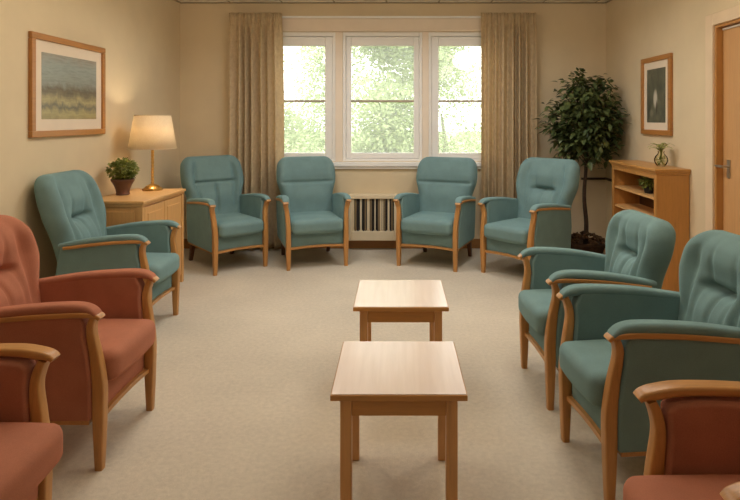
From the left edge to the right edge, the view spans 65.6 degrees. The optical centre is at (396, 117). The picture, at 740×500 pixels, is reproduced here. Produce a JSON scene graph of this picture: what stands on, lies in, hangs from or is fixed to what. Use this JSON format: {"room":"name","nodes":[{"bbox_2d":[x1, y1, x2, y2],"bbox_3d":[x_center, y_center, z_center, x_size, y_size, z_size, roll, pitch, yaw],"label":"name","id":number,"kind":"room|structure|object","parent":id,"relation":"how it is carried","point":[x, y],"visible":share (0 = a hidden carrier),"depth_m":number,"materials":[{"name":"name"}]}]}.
{"room":"care facility","nodes":[
{"label":"care facility","id":0,"kind":"room"},
{"bbox_2d":[0,0,179,278],"bbox_3d":[-2.600,0.085,1.600,0.200,2.830,10.400,0,0,0],"label":"wall","id":1,"kind":"structure","parent":0,"point":[140,39],"depth_m":4.72,"materials":[{"name":"paint"}]},
{"bbox_2d":[28,31,105,137],"bbox_3d":[-2.485,-0.228,4.370,0.029,0.725,0.980,0,0,0],"label":"framed picture","id":2,"kind":"object","parent":1,"relation":"attached to","point":[67,78],"visible":1,"depth_m":4.28,"materials":[{"name":"brown wood"}]},
{"bbox_2d":[42,52,95,118],"bbox_3d":[-2.485,-0.228,4.370,0.002,0.471,0.726,0,0,0],"label":"landscape painting","id":3,"kind":"object","parent":2,"relation":"attached to","point":[68,80],"depth_m":4.33},
{"bbox_2d":[174,0,611,2],"bbox_3d":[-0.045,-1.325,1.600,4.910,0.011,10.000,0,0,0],"label":"trim","id":4,"kind":"structure","parent":1,"relation":"attached to","point":[174,0],"depth_m":6.59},
{"bbox_2d":[52,248,645,499],"bbox_3d":[-0.045,1.550,1.600,5.310,0.100,10.400,0,0,0],"label":"floor","id":5,"kind":"structure","parent":0,"point":[246,366],"depth_m":2.96,"materials":[{"name":"beige carpet"}]},
{"bbox_2d":[0,343,62,499],"bbox_3d":[-1.549,0.993,1.720,0.898,1.027,0.618,0,0,0],"label":"armchair","id":6,"kind":"object","parent":5,"relation":"on","point":[31,446],"visible":1,"depth_m":1.94,"materials":[{"name":"red fabric"}]},
{"bbox_2d":[0,422,62,499],"bbox_3d":[-1.402,1.082,1.720,0.604,0.172,0.430,0,0,0],"label":"seat cushion","id":7,"kind":"object","parent":6,"relation":"on","point":[29,451],"depth_m":1.77,"materials":[{"name":"fabric"}]},
{"bbox_2d":[0,215,159,470],"bbox_3d":[-1.640,0.998,2.700,0.864,1.017,0.626,0,0,0],"label":"armchair","id":8,"kind":"object","parent":5,"relation":"on","point":[101,323],"visible":0.82,"depth_m":2.61,"materials":[{"name":"red fabric"}]},
{"bbox_2d":[98,319,154,379],"bbox_3d":[-1.524,1.082,2.700,0.631,0.172,0.440,0,0,0],"label":"seat cushion","id":9,"kind":"object","parent":8,"relation":"on","point":[123,341],"depth_m":2.66,"materials":[{"name":"fabric"}]},
{"bbox_2d":[34,170,180,314],"bbox_3d":[-2.042,0.948,4.120,0.834,1.117,0.624,0,0,0],"label":"armchair","id":10,"kind":"object","parent":5,"relation":"on","point":[70,204],"visible":0.82,"depth_m":3.96,"materials":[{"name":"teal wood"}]},
{"bbox_2d":[146,252,179,284],"bbox_3d":[-1.917,1.082,4.120,0.583,0.172,0.440,0,0,0],"label":"seat cushion","id":11,"kind":"object","parent":10,"relation":"on","point":[164,264],"depth_m":4.10,"materials":[{"name":"teal fabric"}]},
{"bbox_2d":[102,188,185,281],"bbox_3d":[-2.200,1.075,4.883,0.482,0.850,0.820,0,0,2],"label":"sideboard","id":12,"kind":"object","parent":5,"relation":"on","point":[167,203],"visible":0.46,"depth_m":4.75,"materials":[{"name":"brown wood"}]},
{"bbox_2d":[105,157,139,194],"bbox_3d":[-2.322,0.490,4.859,0.287,0.319,0.284,0,0,0],"label":"potted plant","id":13,"kind":"object","parent":12,"relation":"on","point":[122,184],"visible":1,"depth_m":4.81,"materials":[{"name":"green plant"}]},
{"bbox_2d":[127,115,176,190],"bbox_3d":[-2.205,0.311,5.170,0.416,0.677,0.416,0,0,0],"label":"table lamp","id":14,"kind":"object","parent":12,"relation":"on","point":[148,132],"visible":1,"depth_m":5.03,"materials":[{"name":"beige fabric"}]},
{"bbox_2d":[180,155,270,275],"bbox_3d":[-1.778,0.958,5.922,0.670,1.097,0.888,0,0,-40],"label":"armchair","id":15,"kind":"object","parent":5,"relation":"on","point":[221,218],"visible":1,"depth_m":5.87,"materials":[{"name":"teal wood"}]},
{"bbox_2d":[215,212,262,237],"bbox_3d":[-1.696,1.082,5.823,0.464,0.172,0.631,0,0,-40],"label":"seat cushion","id":16,"kind":"object","parent":15,"relation":"on","point":[228,224],"depth_m":5.64,"materials":[{"name":"teal fabric"}]},
{"bbox_2d":[275,156,350,270],"bbox_3d":[-0.907,0.968,6.061,0.704,1.077,0.822,0,0,-19],"label":"armchair","id":17,"kind":"object","parent":5,"relation":"on","point":[309,214],"visible":1,"depth_m":6.10,"materials":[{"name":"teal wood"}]},
{"bbox_2d":[290,211,342,234],"bbox_3d":[-0.870,1.082,5.952,0.520,0.172,0.591,0,0,-19],"label":"seat cushion","id":18,"kind":"object","parent":17,"relation":"on","point":[301,222],"depth_m":5.72,"materials":[{"name":"teal fabric"}]},
{"bbox_2d":[330,341,467,499],"bbox_3d":[0.007,1.250,2.320,0.498,0.500,0.500,0,0,0],"label":"coffee table","id":19,"kind":"object","parent":5,"relation":"on","point":[372,378],"visible":1,"depth_m":2.14,"materials":[{"name":"brown wood"}]},
{"bbox_2d":[353,280,448,340],"bbox_3d":[0.021,1.250,3.285,0.508,0.500,0.510,0,0,0],"label":"coffee table","id":20,"kind":"object","parent":5,"relation":"on","point":[376,300],"visible":0.83,"depth_m":3.11,"materials":[{"name":"brown wood"}]},
{"bbox_2d":[393,157,476,271],"bbox_3d":[0.428,0.971,6.026,0.724,1.072,0.808,0,0,23],"label":"armchair","id":21,"kind":"object","parent":5,"relation":"on","point":[442,214],"visible":1,"depth_m":5.99,"materials":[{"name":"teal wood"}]},
{"bbox_2d":[401,211,454,235],"bbox_3d":[0.385,1.082,5.923,0.540,0.172,0.583,0,0,23],"label":"seat cushion","id":22,"kind":"object","parent":21,"relation":"on","point":[413,223],"depth_m":5.71,"materials":[{"name":"teal fabric"}]},
{"bbox_2d":[478,157,579,272],"bbox_3d":[1.287,0.958,5.591,0.834,1.097,0.690,0,0,-41],"label":"armchair","id":23,"kind":"object","parent":5,"relation":"on","point":[546,188],"visible":0.97,"depth_m":5.54,"materials":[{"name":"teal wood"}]},
{"bbox_2d":[484,218,530,244],"bbox_3d":[1.197,1.082,5.513,0.595,0.172,0.490,0,0,-41],"label":"seat cushion","id":24,"kind":"object","parent":23,"relation":"on","point":[503,231],"depth_m":5.36,"materials":[{"name":"teal fabric"}]},
{"bbox_2d":[533,67,630,254],"bbox_3d":[1.936,0.479,6.110,0.940,2.042,0.921,0,0,0],"label":"indoor tree","id":25,"kind":"object","parent":5,"relation":"on","point":[588,138],"visible":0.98,"depth_m":6.04,"materials":[{"name":"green plant"}]},
{"bbox_2d":[518,209,675,410],"bbox_3d":[1.087,1.026,3.217,0.745,0.962,0.614,0,0,-3],"label":"armchair","id":26,"kind":"object","parent":5,"relation":"on","point":[639,246],"visible":0.7,"depth_m":3.13,"materials":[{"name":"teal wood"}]},
{"bbox_2d":[518,289,551,335],"bbox_3d":[0.993,1.082,3.212,0.556,0.172,0.430,0,0,-3],"label":"seat cushion","id":27,"kind":"object","parent":26,"relation":"on","point":[533,304],"depth_m":3.14,"materials":[{"name":"teal fabric"}]},
{"bbox_2d":[556,230,739,499],"bbox_3d":[1.162,1.016,2.473,0.846,0.982,0.590,0,0,-5],"label":"armchair","id":28,"kind":"object","parent":5,"relation":"on","point":[616,339],"visible":0.91,"depth_m":2.35,"materials":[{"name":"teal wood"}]},
{"bbox_2d":[559,339,611,406],"bbox_3d":[1.051,1.082,2.463,0.623,0.172,0.390,0,0,-5],"label":"seat cushion","id":29,"kind":"object","parent":28,"relation":"on","point":[585,362],"depth_m":2.40,"materials":[{"name":"teal fabric"}]},
{"bbox_2d":[609,160,690,291],"bbox_3d":[2.258,0.960,5.200,0.294,1.080,1.024,0,0,0],"label":"bookcase","id":30,"kind":"object","parent":5,"relation":"on","point":[669,201],"visible":0.6,"depth_m":4.71,"materials":[{"name":"brown wood"}]},
{"bbox_2d":[638,176,653,193],"bbox_3d":[2.228,0.576,5.062,0.192,0.176,0.181,0,0,0],"label":"shelf plant","id":31,"kind":"object","parent":30,"relation":"on","point":[649,189],"visible":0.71,"depth_m":5.03,"materials":[{"name":"green plant"}]},
{"bbox_2d":[648,143,672,166],"bbox_3d":[2.279,0.317,4.982,0.208,0.204,0.207,0,0,0],"label":"vase","id":32,"kind":"object","parent":30,"relation":"on","point":[662,146],"visible":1,"depth_m":4.97,"materials":[{"name":"clear glass"}]},
{"bbox_2d":[623,380,739,499],"bbox_3d":[1.079,0.993,1.478,0.898,1.027,0.618,0,0,0],"label":"armchair","id":33,"kind":"object","parent":5,"relation":"on","point":[693,452],"visible":1,"depth_m":1.66,"materials":[{"name":"red fabric"}]},
{"bbox_2d":[623,475,739,499],"bbox_3d":[0.932,1.082,1.478,0.604,0.172,0.350,0,0,0],"label":"seat cushion","id":34,"kind":"object","parent":33,"relation":"on","point":[643,487],"depth_m":1.57,"materials":[{"name":"fabric"}]},
{"bbox_2d":[180,3,605,238],"bbox_3d":[-0.045,0.085,6.700,4.910,2.830,0.200,0,0,0],"label":"wall","id":35,"kind":"structure","parent":0,"point":[570,36],"depth_m":6.60,"materials":[{"name":"paint"}]},
{"bbox_2d":[283,32,334,160],"bbox_3d":[-1.166,-0.245,6.660,0.916,1.490,0.100,0,0,0],"label":"window","id":36,"kind":"structure","parent":35,"relation":"in","point":[327,39],"depth_m":6.63,"materials":[{"name":"white paint"}]},
{"bbox_2d":[335,32,342,160],"bbox_3d":[-0.667,-0.245,6.665,0.083,1.490,0.150,0,0,0],"label":"trim","id":37,"kind":"structure","parent":35,"relation":"attached to","point":[338,35],"depth_m":6.59,"materials":[{"name":"paint"}]},
{"bbox_2d":[349,193,396,240],"bbox_3d":[-0.273,1.126,6.530,0.545,0.516,0.141,0,0,0],"label":"radiator","id":38,"kind":"object","parent":35,"relation":"attached to","point":[372,216],"visible":0.96,"depth_m":6.48,"materials":[{"name":"metal"}]},
{"bbox_2d":[352,199,389,230],"bbox_3d":[-0.297,1.096,6.505,0.425,0.366,0.050,0,0,0],"label":"grille","id":39,"kind":"object","parent":38,"relation":"attached to","point":[367,214],"depth_m":6.49,"materials":[{"name":"metal"}]},
{"bbox_2d":[282,18,480,31],"bbox_3d":[-0.178,-0.325,6.582,3.071,1.650,0.035,0,0,0],"label":"trim","id":40,"kind":"structure","parent":35,"relation":"attached to","point":[288,24],"depth_m":6.58,"materials":[{"name":"paint"}]},
{"bbox_2d":[282,16,480,18],"bbox_3d":[-0.180,-1.153,6.572,3.400,0.027,0.055,0,0,0],"label":"rail","id":41,"kind":"object","parent":35,"relation":"attached to","point":[380,17],"visible":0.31,"depth_m":6.54,"materials":[{"name":"white paint"}]},
{"bbox_2d":[229,12,283,248],"bbox_3d":[-1.591,0.140,6.474,0.620,2.660,0.141,0,0,0],"label":"curtain","id":42,"kind":"object","parent":41,"relation":"hanging from","point":[256,59],"visible":0.73,"depth_m":6.48,"materials":[{"name":"fabric"}]},
{"bbox_2d":[481,12,536,214],"bbox_3d":[1.263,0.140,6.472,0.628,2.660,0.139,0,0,0],"label":"curtain","id":43,"kind":"object","parent":41,"relation":"hanging from","point":[508,40],"visible":0.78,"depth_m":6.49,"materials":[{"name":"fabric"}]},
{"bbox_2d":[343,32,421,160],"bbox_3d":[-0.167,-0.245,6.660,0.917,1.490,0.100,0,0,0],"label":"window","id":44,"kind":"structure","parent":35,"relation":"in","point":[350,39],"depth_m":6.63,"materials":[{"name":"white paint"}]},
{"bbox_2d":[184,239,604,247],"bbox_3d":[-0.045,1.445,6.592,4.878,0.110,0.016,0,0,0],"label":"baseboard","id":45,"kind":"structure","parent":35,"relation":"attached to","point":[476,242],"depth_m":6.58,"materials":[{"name":"brown wood"}]},
{"bbox_2d":[333,162,480,168],"bbox_3d":[-0.178,0.545,6.625,3.091,0.080,0.150,0,0,0],"label":"trim","id":46,"kind":"structure","parent":35,"relation":"attached to","point":[337,165],"depth_m":6.55,"materials":[{"name":"white paint"}]},
{"bbox_2d":[422,32,428,158],"bbox_3d":[0.327,-0.245,6.665,0.071,1.490,0.150,0,0,0],"label":"trim","id":47,"kind":"structure","parent":35,"relation":"attached to","point":[425,35],"depth_m":6.59,"materials":[{"name":"paint"}]},
{"bbox_2d":[429,32,480,160],"bbox_3d":[0.815,-0.245,6.660,0.904,1.490,0.100,0,0,0],"label":"window","id":48,"kind":"structure","parent":35,"relation":"in","point":[436,39],"depth_m":6.63,"materials":[{"name":"white paint"}]},
{"bbox_2d":[581,177,611,181],"bbox_3d":[2.265,0.698,6.175,0.290,0.025,0.850,0,0,0],"label":"trim","id":49,"kind":"structure","parent":35,"relation":"attached to","point":[588,178],"depth_m":6.58,"materials":[{"name":"paint"}]},
{"bbox_2d":[178,0,607,1],"bbox_3d":[-0.045,-1.380,1.600,5.310,0.100,10.400,0,0,0],"label":"ceiling","id":50,"kind":"structure","parent":0,"point":[178,0],"depth_m":6.49,"materials":[{"name":"paint"}]},
{"bbox_2d":[606,0,739,239],"bbox_3d":[2.510,0.085,1.600,0.200,2.830,10.400,0,0,0],"label":"wall","id":51,"kind":"structure","parent":0,"point":[636,30],"depth_m":5.09,"materials":[{"name":"paint"}]},
{"bbox_2d":[641,53,672,135],"bbox_3d":[2.394,-0.207,5.300,0.029,0.725,0.600,0,0,0],"label":"framed picture","id":52,"kind":"object","parent":51,"relation":"attached to","point":[656,71],"visible":1,"depth_m":5.27,"materials":[{"name":"brown wood"}]},
{"bbox_2d":[647,67,665,122],"bbox_3d":[2.395,-0.207,5.300,0.002,0.499,0.374,0,0,0],"label":"print","id":53,"kind":"object","parent":52,"relation":"attached to","point":[656,76],"depth_m":5.29},
{"bbox_2d":[705,5,739,234],"bbox_3d":[2.493,0.355,3.880,0.214,2.290,1.120,0,0,0],"label":"door","id":54,"kind":"structure","parent":51,"relation":"in","point":[722,41],"depth_m":4.31,"materials":[{"name":"paint"}]},
{"label":"outside","id":55,"kind":"structure","parent":0,"visible":0},
{"bbox_2d":[284,131,480,152],"bbox_3d":[0.000,2.150,48.450,80.000,0.100,83.100,0,0,0],"label":"ground","id":56,"kind":"structure","parent":55,"point":[454,133],"depth_m":53.49,"materials":[{"name":"green plant"}]},
{"bbox_2d":[283,48,321,152],"bbox_3d":[-3.583,-0.370,13.257,3.679,5.135,2.982,0,0,0],"label":"tree","id":57,"kind":"object","parent":56,"relation":"on","point":[291,118],"visible":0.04,"depth_m":13.73,"materials":[{"name":"green plant"}]},
{"bbox_2d":[284,46,386,152],"bbox_3d":[-2.350,-0.577,19.937,4.836,6.032,4.977,0,0,0],"label":"tree","id":58,"kind":"object","parent":56,"relation":"on","point":[318,56],"visible":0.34,"depth_m":19.40,"materials":[{"name":"green plant"}]},
{"bbox_2d":[352,46,456,152],"bbox_3d":[-0.045,-0.667,15.451,3.359,6.158,4.453,0,0,-22],"label":"tree","id":59,"kind":"object","parent":56,"relation":"on","point":[389,116],"visible":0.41,"depth_m":14.74,"materials":[{"name":"green plant"}]},
{"bbox_2d":[392,46,480,152],"bbox_3d":[1.496,-0.733,19.996,4.381,6.288,3.770,0,0,-34],"label":"tree","id":60,"kind":"object","parent":56,"relation":"on","point":[459,67],"visible":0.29,"depth_m":19.62,"materials":[{"name":"green plant"}]},
{"bbox_2d":[452,46,480,152],"bbox_3d":[3.269,-0.518,13.596,3.904,5.629,2.822,0,0,0],"label":"tree","id":61,"kind":"object","parent":56,"relation":"on","point":[467,132],"visible":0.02,"depth_m":13.72,"materials":[{"name":"green plant"}]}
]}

